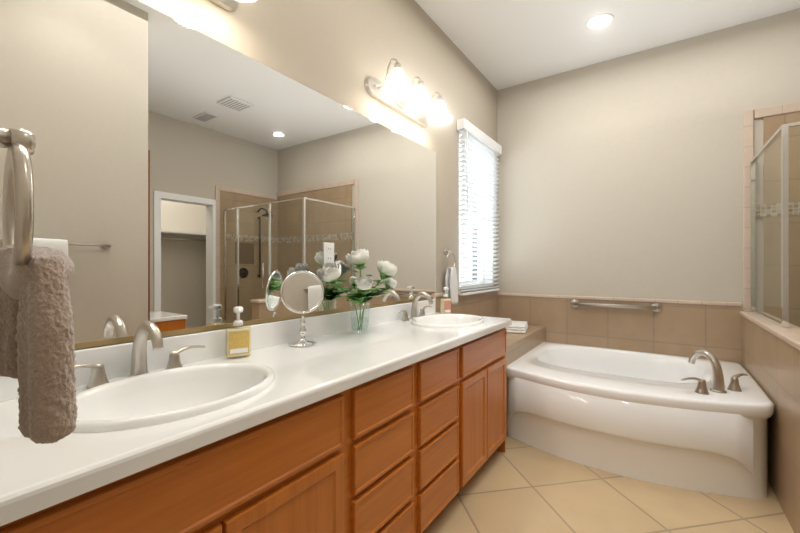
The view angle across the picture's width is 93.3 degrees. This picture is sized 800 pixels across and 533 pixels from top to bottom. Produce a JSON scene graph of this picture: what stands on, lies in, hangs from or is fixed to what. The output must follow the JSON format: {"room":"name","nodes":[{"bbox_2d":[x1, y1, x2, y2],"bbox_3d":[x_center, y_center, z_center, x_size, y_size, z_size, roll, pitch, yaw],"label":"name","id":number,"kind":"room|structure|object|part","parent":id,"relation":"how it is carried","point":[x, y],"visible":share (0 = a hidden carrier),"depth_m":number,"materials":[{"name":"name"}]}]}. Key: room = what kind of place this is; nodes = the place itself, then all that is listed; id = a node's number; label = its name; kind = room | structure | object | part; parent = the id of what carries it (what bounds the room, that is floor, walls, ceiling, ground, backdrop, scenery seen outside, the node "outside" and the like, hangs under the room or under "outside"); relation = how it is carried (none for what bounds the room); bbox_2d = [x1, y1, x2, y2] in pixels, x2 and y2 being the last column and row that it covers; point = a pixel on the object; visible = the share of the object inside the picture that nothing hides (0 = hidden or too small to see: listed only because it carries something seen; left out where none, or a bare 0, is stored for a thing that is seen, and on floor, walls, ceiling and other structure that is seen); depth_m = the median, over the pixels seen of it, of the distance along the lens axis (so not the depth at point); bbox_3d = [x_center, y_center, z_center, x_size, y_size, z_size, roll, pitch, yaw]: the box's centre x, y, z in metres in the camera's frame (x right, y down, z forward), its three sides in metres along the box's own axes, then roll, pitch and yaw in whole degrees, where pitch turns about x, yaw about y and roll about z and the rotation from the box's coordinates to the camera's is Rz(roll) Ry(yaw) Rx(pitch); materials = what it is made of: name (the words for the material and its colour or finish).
{"room":"bathroom","nodes":[
{"label":"bathroom","id":0,"kind":"room"},
{"bbox_2d":[75,0,496,349],"bbox_3d":[-0.510,-0.302,1.824,0.150,3.030,5.430,0,0,34],"label":"wall","id":1,"kind":"structure","parent":0,"point":[339,51],"depth_m":2.20,"materials":[{"name":"paint"}]},
{"bbox_2d":[0,304,407,399],"bbox_3d":[-0.421,0.288,1.796,0.021,0.101,2.380,0,0,34],"label":"backsplash","id":2,"kind":"structure","parent":1,"relation":"attached to","point":[264,335],"depth_m":1.56,"materials":[{"name":"white stone"}]},
{"bbox_2d":[0,0,435,348],"bbox_3d":[-0.411,-0.306,1.818,0.014,1.082,2.408,0,0,34],"label":"vanity mirror","id":3,"kind":"object","parent":1,"relation":"attached to","point":[187,179],"visible":0.92,"depth_m":1.33,"materials":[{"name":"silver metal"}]},
{"bbox_2d":[326,246,331,252],"bbox_3d":[-0.353,-0.086,1.892,0.002,0.028,0.034,0,0,34],"label":"socket","id":4,"kind":"object","parent":3,"relation":"attached to","point":[328,248],"depth_m":1.89,"materials":[{"name":"white plastic"}]},
{"bbox_2d":[326,256,331,261],"bbox_3d":[-0.353,-0.038,1.892,0.002,0.028,0.034,0,0,34],"label":"socket","id":5,"kind":"object","parent":3,"relation":"attached to","point":[328,258],"depth_m":1.89,"materials":[{"name":"white plastic"}]},
{"bbox_2d":[323,242,334,265],"bbox_3d":[-0.356,-0.062,1.894,0.005,0.116,0.072,0,0,34],"label":"outlet plate","id":6,"kind":"object","parent":3,"relation":"attached to","point":[328,247],"depth_m":1.89,"materials":[{"name":"white plastic"}]},
{"bbox_2d":[210,0,255,10],"bbox_3d":[-0.741,-1.085,1.139,0.241,0.199,0.700,0,0,34],"label":"vanity light","id":7,"kind":"object","parent":1,"relation":"attached to","point":[229,5],"visible":1,"depth_m":1.44,"materials":[{"name":"silver metal"}]},
{"bbox_3d":[-0.832,-1.042,1.202,0.020,0.110,0.700,0,0,34],"label":"plate","id":8,"kind":"part","parent":7,"relation":"part of","materials":[{"name":"silver metal"}]},
{"bbox_3d":[-0.568,-1.048,1.324,0.166,0.125,0.166,0,0,34],"label":"lamp shade","id":9,"kind":"part","parent":7,"relation":"part of","materials":[{"name":"white glass"}]},
{"bbox_2d":[365,58,451,126],"bbox_3d":[0.097,-1.085,2.359,0.241,0.199,0.700,0,0,34],"label":"vanity light","id":10,"kind":"object","parent":1,"relation":"attached to","point":[396,91],"visible":1,"depth_m":2.31,"materials":[{"name":"white glass"}]},
{"bbox_3d":[-0.069,-1.110,2.170,0.146,0.148,0.012,0,0,34],"label":"arm","id":11,"kind":"part","parent":10,"relation":"part of"},
{"bbox_3d":[0.006,-1.042,2.422,0.020,0.110,0.700,0,0,34],"label":"plate","id":12,"kind":"part","parent":10,"relation":"part of","materials":[{"name":"silver metal"}]},
{"bbox_2d":[393,62,401,72],"bbox_3d":[-0.014,-1.125,2.132,0.044,0.035,0.044,0,0,34],"label":"socket","id":13,"kind":"object","parent":10,"relation":"attached to","point":[397,66],"depth_m":2.11,"materials":[{"name":"silver metal"}]},
{"bbox_3d":[-0.014,-1.048,2.132,0.166,0.125,0.166,0,0,34],"label":"lamp shade","id":14,"kind":"part","parent":10,"relation":"part of","materials":[{"name":"white glass"}]},
{"bbox_3d":[0.072,-1.110,2.376,0.146,0.148,0.012,0,0,34],"label":"arm","id":15,"kind":"part","parent":10,"relation":"part of"},
{"bbox_2d":[417,80,424,89],"bbox_3d":[0.128,-1.125,2.338,0.044,0.035,0.044,0,0,34],"label":"socket","id":16,"kind":"object","parent":10,"relation":"attached to","point":[420,85],"depth_m":2.32,"materials":[{"name":"silver metal"}]},
{"bbox_3d":[0.128,-1.048,2.338,0.166,0.125,0.166,0,0,34],"label":"lamp shade","id":17,"kind":"part","parent":10,"relation":"part of","materials":[{"name":"white glass"}]},
{"bbox_3d":[0.214,-1.110,2.582,0.146,0.148,0.012,0,0,34],"label":"arm","id":18,"kind":"part","parent":10,"relation":"part of"},
{"bbox_3d":[0.269,-1.048,2.544,0.166,0.125,0.166,0,0,34],"label":"lamp shade","id":19,"kind":"part","parent":10,"relation":"part of","materials":[{"name":"white glass"}]},
{"bbox_2d":[436,95,443,103],"bbox_3d":[0.269,-1.125,2.544,0.044,0.035,0.044,0,0,34],"label":"socket","id":20,"kind":"object","parent":10,"relation":"attached to","point":[440,98],"depth_m":2.52,"materials":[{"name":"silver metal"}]},
{"bbox_2d":[444,248,457,304],"bbox_3d":[0.391,0.075,2.922,0.092,0.435,0.152,0,0,34],"label":"towel ring","id":21,"kind":"object","parent":1,"relation":"attached to","point":[451,281],"visible":0.94,"depth_m":2.89,"materials":[{"name":"white fabric"}]},
{"bbox_2d":[444,266,453,297],"bbox_3d":[0.382,0.123,2.928,0.032,0.240,0.123,0,0,34],"label":"towel","id":22,"kind":"object","parent":21,"relation":"hanging from","point":[449,269],"depth_m":2.89,"materials":[{"name":"white fabric"}]},
{"bbox_2d":[449,266,457,304],"bbox_3d":[0.415,0.148,2.910,0.039,0.290,0.118,0,0,34],"label":"towel","id":23,"kind":"object","parent":21,"relation":"hanging from","point":[453,281],"depth_m":2.89,"materials":[{"name":"white fabric"}]},
{"bbox_2d":[436,286,497,296],"bbox_3d":[0.629,0.214,3.334,0.020,0.027,1.310,0,0,34],"label":"trim","id":24,"kind":"structure","parent":1,"relation":"attached to","point":[439,294],"depth_m":2.88,"materials":[{"name":"tile"}]},
{"bbox_2d":[436,291,497,316],"bbox_3d":[0.628,0.721,3.340,0.012,0.985,1.318,0,0,34],"label":"trim","id":25,"kind":"structure","parent":1,"relation":"attached to","point":[483,304],"depth_m":3.42,"materials":[{"name":"tile"}]},
{"bbox_2d":[459,134,492,289],"bbox_3d":[0.650,-0.477,3.514,0.150,1.340,0.790,0,0,34],"label":"window unit","id":26,"kind":"structure","parent":1,"relation":"in","point":[470,283],"depth_m":3.72,"materials":[{"name":"white paint"}]},
{"bbox_3d":[0.621,0.153,3.534,0.040,0.040,0.750,0,0,34],"label":"sash","id":27,"kind":"part","parent":26,"relation":"part of","materials":[{"name":"white paint"}]},
{"bbox_2d":[457,118,501,295],"bbox_3d":[0.744,-0.484,3.450,0.074,1.445,0.880,0,0,34],"label":"window blinds","id":28,"kind":"object","parent":26,"relation":"attached to","point":[480,151],"visible":0.92,"depth_m":3.38,"materials":[{"name":"white plastic"}]},
{"bbox_2d":[415,0,799,89],"bbox_3d":[1.551,-1.867,0.409,5.150,0.100,5.430,0,0,34],"label":"ceiling","id":29,"kind":"structure","parent":0,"point":[501,44],"depth_m":2.87,"materials":[{"name":"paint"}]},
{"bbox_2d":[585,13,613,30],"bbox_3d":[1.479,-1.812,2.805,0.190,0.007,0.190,0,0,34],"label":"recessed light","id":30,"kind":"object","parent":29,"relation":"in","point":[599,22],"visible":1,"depth_m":2.81,"materials":[{"name":"white glass"}]},
{"bbox_2d":[423,435,793,532],"bbox_3d":[1.551,1.263,0.409,5.150,0.100,5.430,0,0,34],"label":"floor","id":31,"kind":"structure","parent":0,"point":[517,486],"depth_m":1.92,"materials":[{"name":"tile"}]},
{"bbox_2d":[0,328,505,532],"bbox_3d":[-0.200,0.795,1.640,0.563,0.835,2.358,0,0,34],"label":"bathroom vanity","id":32,"kind":"object","parent":31,"relation":"on","point":[393,420],"depth_m":1.17,"materials":[{"name":"brown wood"}]},
{"bbox_3d":[-0.518,0.846,0.696,0.019,0.524,0.391,0,0,34],"label":"door","id":33,"kind":"part","parent":32,"relation":"part of","materials":[{"name":"brown wood"}]},
{"bbox_3d":[-0.405,0.482,0.860,0.019,0.160,0.790,0,0,34],"label":"drawer","id":34,"kind":"part","parent":32,"relation":"part of","materials":[{"name":"brown wood"}]},
{"bbox_2d":[0,317,511,527],"bbox_3d":[-0.189,0.358,1.637,0.584,0.040,2.380,0,0,34],"label":"countertop","id":35,"kind":"structure","parent":32,"relation":"on","point":[35,478],"depth_m":0.85,"materials":[{"name":"white stone"}]},
{"bbox_2d":[75,321,207,383],"bbox_3d":[-0.752,0.249,1.122,0.171,0.176,0.391,0,0,34],"label":"faucet","id":36,"kind":"object","parent":35,"relation":"on","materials":[{"name":"silver metal"}]},
{"bbox_2d":[16,352,311,455],"bbox_3d":[-0.593,0.408,1.014,0.411,0.181,0.530,0,0,34],"label":"sink","id":37,"kind":"object","parent":35,"relation":"in","point":[115,408],"depth_m":1.08,"materials":[{"name":"white ceramic"}]},
{"bbox_2d":[225,306,250,358],"bbox_3d":[-0.602,0.243,1.407,0.086,0.188,0.063,0,0,-31],"label":"soap pump","id":38,"kind":"object","parent":35,"relation":"on","point":[238,343],"visible":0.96,"depth_m":1.39,"materials":[{"name":"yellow plastic"}]},
{"bbox_2d":[280,270,323,346],"bbox_3d":[-0.421,0.177,1.636,0.120,0.320,0.161,0,0,34],"label":"makeup mirror","id":39,"kind":"object","parent":35,"relation":"on","point":[302,292],"visible":1,"depth_m":1.63,"materials":[{"name":"silver metal"}]},
{"bbox_2d":[317,249,396,333],"bbox_3d":[-0.169,0.122,1.908,0.219,0.430,0.553,0,0,34],"label":"flower vase","id":40,"kind":"object","parent":35,"relation":"on","point":[330,273],"visible":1,"depth_m":1.87,"materials":[{"name":"clear glass"}]},
{"bbox_3d":[-0.260,0.196,1.847,0.011,0.252,0.194,0,0,34],"label":"stem","id":41,"kind":"part","parent":40,"relation":"part of","materials":[{"name":"green plant"}]},
{"bbox_3d":[-0.204,0.258,1.917,0.107,0.158,0.107,0,0,34],"label":"glass","id":42,"kind":"part","parent":40,"relation":"part of","materials":[{"name":"clear glass"}]},
{"bbox_3d":[-0.195,0.215,1.861,0.096,0.212,0.072,0,0,34],"label":"stem","id":43,"kind":"part","parent":40,"relation":"part of","materials":[{"name":"green plant"}]},
{"bbox_3d":[-0.138,0.221,2.002,0.011,0.202,0.236,0,0,34],"label":"stem","id":44,"kind":"part","parent":40,"relation":"part of","materials":[{"name":"green plant"}]},
{"bbox_3d":[-0.141,0.188,1.961,0.052,0.266,0.129,0,0,34],"label":"stem","id":45,"kind":"part","parent":40,"relation":"part of","materials":[{"name":"green plant"}]},
{"bbox_2d":[396,292,435,319],"bbox_3d":[0.137,0.249,2.417,0.171,0.176,0.391,0,0,34],"label":"faucet","id":46,"kind":"object","parent":35,"relation":"on","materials":[{"name":"silver metal"}]},
{"bbox_2d":[440,287,450,313],"bbox_3d":[0.322,0.239,2.627,0.070,0.195,0.061,0,0,-26],"label":"soap pump","id":47,"kind":"object","parent":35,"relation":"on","point":[445,303],"visible":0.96,"depth_m":2.62,"materials":[{"name":"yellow plastic"}]},
{"bbox_2d":[396,313,495,331],"bbox_3d":[0.295,0.408,2.308,0.411,0.181,0.530,0,0,34],"label":"sink","id":48,"kind":"object","parent":35,"relation":"in","point":[457,322],"depth_m":2.41,"materials":[{"name":"white ceramic"}]},
{"bbox_3d":[-0.292,0.846,1.025,0.019,0.524,0.391,0,0,34],"label":"door","id":49,"kind":"part","parent":32,"relation":"part of","materials":[{"name":"brown wood"}]},
{"bbox_3d":[-0.051,0.482,1.375,0.019,0.160,0.360,0,0,34],"label":"drawer","id":50,"kind":"part","parent":32,"relation":"part of","materials":[{"name":"brown wood"}]},
{"bbox_3d":[-0.051,0.664,1.375,0.019,0.160,0.360,0,0,34],"label":"drawer","id":51,"kind":"part","parent":32,"relation":"part of","materials":[{"name":"brown wood"}]},
{"bbox_3d":[-0.051,0.846,1.375,0.019,0.160,0.360,0,0,34],"label":"drawer","id":52,"kind":"part","parent":32,"relation":"part of","materials":[{"name":"brown wood"}]},
{"bbox_3d":[-0.051,1.028,1.375,0.019,0.160,0.360,0,0,34],"label":"drawer","id":53,"kind":"part","parent":32,"relation":"part of","materials":[{"name":"brown wood"}]},
{"bbox_3d":[0.181,0.482,1.713,0.019,0.160,0.360,0,0,34],"label":"drawer","id":54,"kind":"part","parent":32,"relation":"part of","materials":[{"name":"brown wood"}]},
{"bbox_3d":[0.181,0.664,1.713,0.019,0.160,0.360,0,0,34],"label":"drawer","id":55,"kind":"part","parent":32,"relation":"part of","materials":[{"name":"brown wood"}]},
{"bbox_3d":[0.181,0.846,1.713,0.019,0.160,0.360,0,0,34],"label":"drawer","id":56,"kind":"part","parent":32,"relation":"part of","materials":[{"name":"brown wood"}]},
{"bbox_3d":[0.181,1.028,1.713,0.019,0.160,0.360,0,0,34],"label":"drawer","id":57,"kind":"part","parent":32,"relation":"part of","materials":[{"name":"brown wood"}]},
{"bbox_3d":[0.400,0.846,2.032,0.019,0.524,0.324,0,0,34],"label":"door","id":58,"kind":"part","parent":32,"relation":"part of","materials":[{"name":"brown wood"}]},
{"bbox_3d":[0.494,0.482,2.169,0.019,0.160,0.655,0,0,34],"label":"drawer","id":59,"kind":"part","parent":32,"relation":"part of","materials":[{"name":"brown wood"}]},
{"bbox_3d":[0.587,0.846,2.305,0.019,0.524,0.324,0,0,34],"label":"door","id":60,"kind":"part","parent":32,"relation":"part of","materials":[{"name":"brown wood"}]},
{"bbox_2d":[505,325,544,435],"bbox_3d":[0.826,0.893,3.204,0.466,0.640,1.318,0,0,34],"label":"deck","id":61,"kind":"object","parent":31,"relation":"on","point":[518,345],"visible":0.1,"depth_m":3.06,"materials":[{"name":"tile"}]},
{"bbox_2d":[505,321,527,333],"bbox_3d":[1.024,0.540,3.397,0.220,0.064,0.340,0,0,22],"label":"folded towel","id":62,"kind":"object","parent":61,"relation":"on","point":[520,327],"visible":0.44,"depth_m":3.25,"materials":[{"name":"white fabric"}]},
{"bbox_2d":[506,342,773,498],"bbox_3d":[1.578,0.852,2.723,1.487,0.722,1.268,0,0,34],"label":"bathtub","id":63,"kind":"object","parent":31,"relation":"on","point":[693,422],"visible":0.94,"depth_m":2.19,"materials":[{"name":"ceramic"}]},
{"bbox_2d":[680,349,748,394],"bbox_3d":[1.809,0.601,2.170,0.330,0.221,0.343,0,0,34],"label":"faucet","id":64,"kind":"object","parent":63,"relation":"on","point":[717,386],"depth_m":2.15,"materials":[{"name":"silver metal"}]},
{"bbox_2d":[742,316,799,532],"bbox_3d":[2.182,0.788,2.177,0.120,0.850,1.500,0,0,34],"label":"wall","id":65,"kind":"structure","parent":31,"relation":"on","point":[770,363],"depth_m":1.92,"materials":[{"name":"tile"}]},
{"bbox_2d":[740,311,799,349],"bbox_3d":[2.179,0.348,2.172,0.144,0.030,1.512,0,0,34],"label":"wall cap","id":66,"kind":"object","parent":65,"relation":"on","point":[790,334],"visible":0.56,"depth_m":2.03,"materials":[{"name":"tile"}]},
{"bbox_2d":[751,162,754,309],"bbox_3d":[2.595,-0.218,2.777,0.024,1.098,0.016,0,0,34],"label":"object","id":67,"kind":"structure","parent":66,"relation":"on","point":[752,229],"depth_m":2.77,"materials":[{"name":"silver metal"}]},
{"bbox_2d":[751,310,780,325],"bbox_3d":[2.353,0.325,2.425,0.024,0.014,0.838,0,0,34],"label":"shower frame","id":68,"kind":"object","parent":66,"relation":"on","point":[775,321],"depth_m":2.37,"materials":[{"name":"silver metal"}]},
{"bbox_2d":[752,133,780,321],"bbox_3d":[2.354,-0.219,2.428,0.008,1.096,0.864,0,0,34],"label":"glass wall","id":69,"kind":"structure","parent":68,"relation":"on","point":[766,231],"depth_m":2.40,"materials":[{"name":"clear glass"}]},
{"bbox_2d":[781,124,788,326],"bbox_3d":[2.109,-0.223,2.070,0.024,1.108,0.024,0,0,34],"label":"post","id":70,"kind":"object","parent":66,"relation":"on","point":[784,225],"visible":1,"depth_m":2.06,"materials":[{"name":"silver metal"}]},
{"bbox_2d":[751,125,781,162],"bbox_3d":[2.357,-0.770,2.432,0.024,0.017,0.854,0,0,34],"label":"rail","id":71,"kind":"object","parent":70,"relation":"attached to","point":[767,145],"depth_m":2.38,"materials":[{"name":"silver metal"}]},
{"bbox_2d":[788,122,799,126],"bbox_3d":[2.770,-0.770,1.616,1.579,0.017,0.024,0,0,34],"label":"rail","id":72,"kind":"object","parent":70,"relation":"attached to","point":[793,124],"depth_m":2.04,"materials":[{"name":"silver metal"}]},
{"bbox_2d":[497,8,799,311],"bbox_3d":[2.571,-0.302,2.911,3.700,3.030,0.150,0,0,34],"label":"wall","id":73,"kind":"structure","parent":0,"point":[620,177],"depth_m":3.18,"materials":[{"name":"paint"}]},
{"bbox_2d":[570,299,661,311],"bbox_3d":[1.844,0.338,3.265,0.696,0.076,0.064,0,0,34],"label":"towel bar","id":74,"kind":"object","parent":73,"relation":"attached to","point":[655,307],"visible":1,"depth_m":3.22,"materials":[{"name":"silver metal"}]},
{"bbox_2d":[498,293,741,305],"bbox_3d":[1.775,0.284,3.355,1.885,0.028,0.020,0,0,34],"label":"trim","id":75,"kind":"structure","parent":73,"relation":"attached to","point":[635,299],"depth_m":3.22,"materials":[{"name":"tile"}]},
{"bbox_2d":[498,296,741,364],"bbox_3d":[1.777,0.755,3.358,1.885,0.915,0.012,0,0,34],"label":"tile wainscot","id":76,"kind":"structure","parent":73,"relation":"attached to","point":[686,330],"depth_m":3.19,"materials":[{"name":"tile"}]},
{"bbox_2d":[743,109,753,311],"bbox_3d":[2.583,-0.412,2.800,0.055,1.490,0.020,0,0,34],"label":"trim","id":77,"kind":"structure","parent":73,"relation":"attached to","point":[748,136],"depth_m":2.79,"materials":[{"name":"beige tile"}]},
{"bbox_2d":[754,101,799,118],"bbox_3d":[3.267,-1.122,2.330,1.595,0.070,0.020,0,0,34],"label":"trim","id":78,"kind":"structure","parent":73,"relation":"attached to","point":[777,110],"depth_m":2.71,"materials":[{"name":"beige tile"}]},
{"bbox_2d":[755,202,799,216],"bbox_3d":[3.261,-0.407,2.329,1.577,0.090,0.004,0,0,34],"label":"trim","id":79,"kind":"structure","parent":73,"relation":"attached to","point":[795,205],"depth_m":2.71,"materials":[{"name":"tile"}]},
{"bbox_2d":[763,111,799,326],"bbox_3d":[3.290,0.063,2.319,1.545,2.300,0.012,0,0,34],"label":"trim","id":80,"kind":"structure","parent":73,"relation":"attached to","point":[772,125],"depth_m":2.71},
{"bbox_3d":[-1.134,-0.302,-0.013,0.900,3.030,1.395,0,0,34],"label":"wall","id":81,"kind":"structure","parent":0,"visible":0},
{"bbox_2d":[0,128,77,443],"bbox_3d":[-0.463,0.013,0.442,0.168,0.378,0.114,0,0,34],"label":"towel ring","id":82,"kind":"object","parent":81,"relation":"attached to","point":[37,352],"visible":1,"depth_m":0.42,"materials":[{"name":"brown fabric"}]},
{"bbox_3d":[-0.472,-0.149,0.422,0.022,0.022,0.070,0,0,34],"label":"post","id":83,"kind":"part","parent":82,"relation":"part of","materials":[{"name":"silver metal"}]},
{"bbox_2d":[15,254,77,443],"bbox_3d":[-0.411,0.095,0.440,0.072,0.216,0.052,0,0,34],"label":"towel","id":84,"kind":"object","parent":82,"relation":"hanging from","point":[45,356],"depth_m":0.42,"materials":[{"name":"brown fabric"}]},
{"label":"outside","id":85,"kind":"structure","parent":0,"visible":0},
{"bbox_2d":[460,149,471,280],"bbox_3d":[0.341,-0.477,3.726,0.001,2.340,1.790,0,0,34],"label":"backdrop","id":86,"kind":"structure","parent":85,"point":[461,279],"depth_m":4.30,"materials":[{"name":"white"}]},
{"bbox_3d":[2.770,1.104,1.616,1.579,0.017,0.024,0,0,34],"label":"wall","id":87,"kind":"structure","parent":0,"visible":0},
{"bbox_2d":[792,127,799,325],"bbox_3d":[2.370,0.171,1.890,0.575,1.875,0.008,0,0,34],"label":"glass wall","id":88,"kind":"structure","parent":87,"relation":"attached to","point":[795,227],"depth_m":2.05,"materials":[{"name":"clear glass"}]}
]}

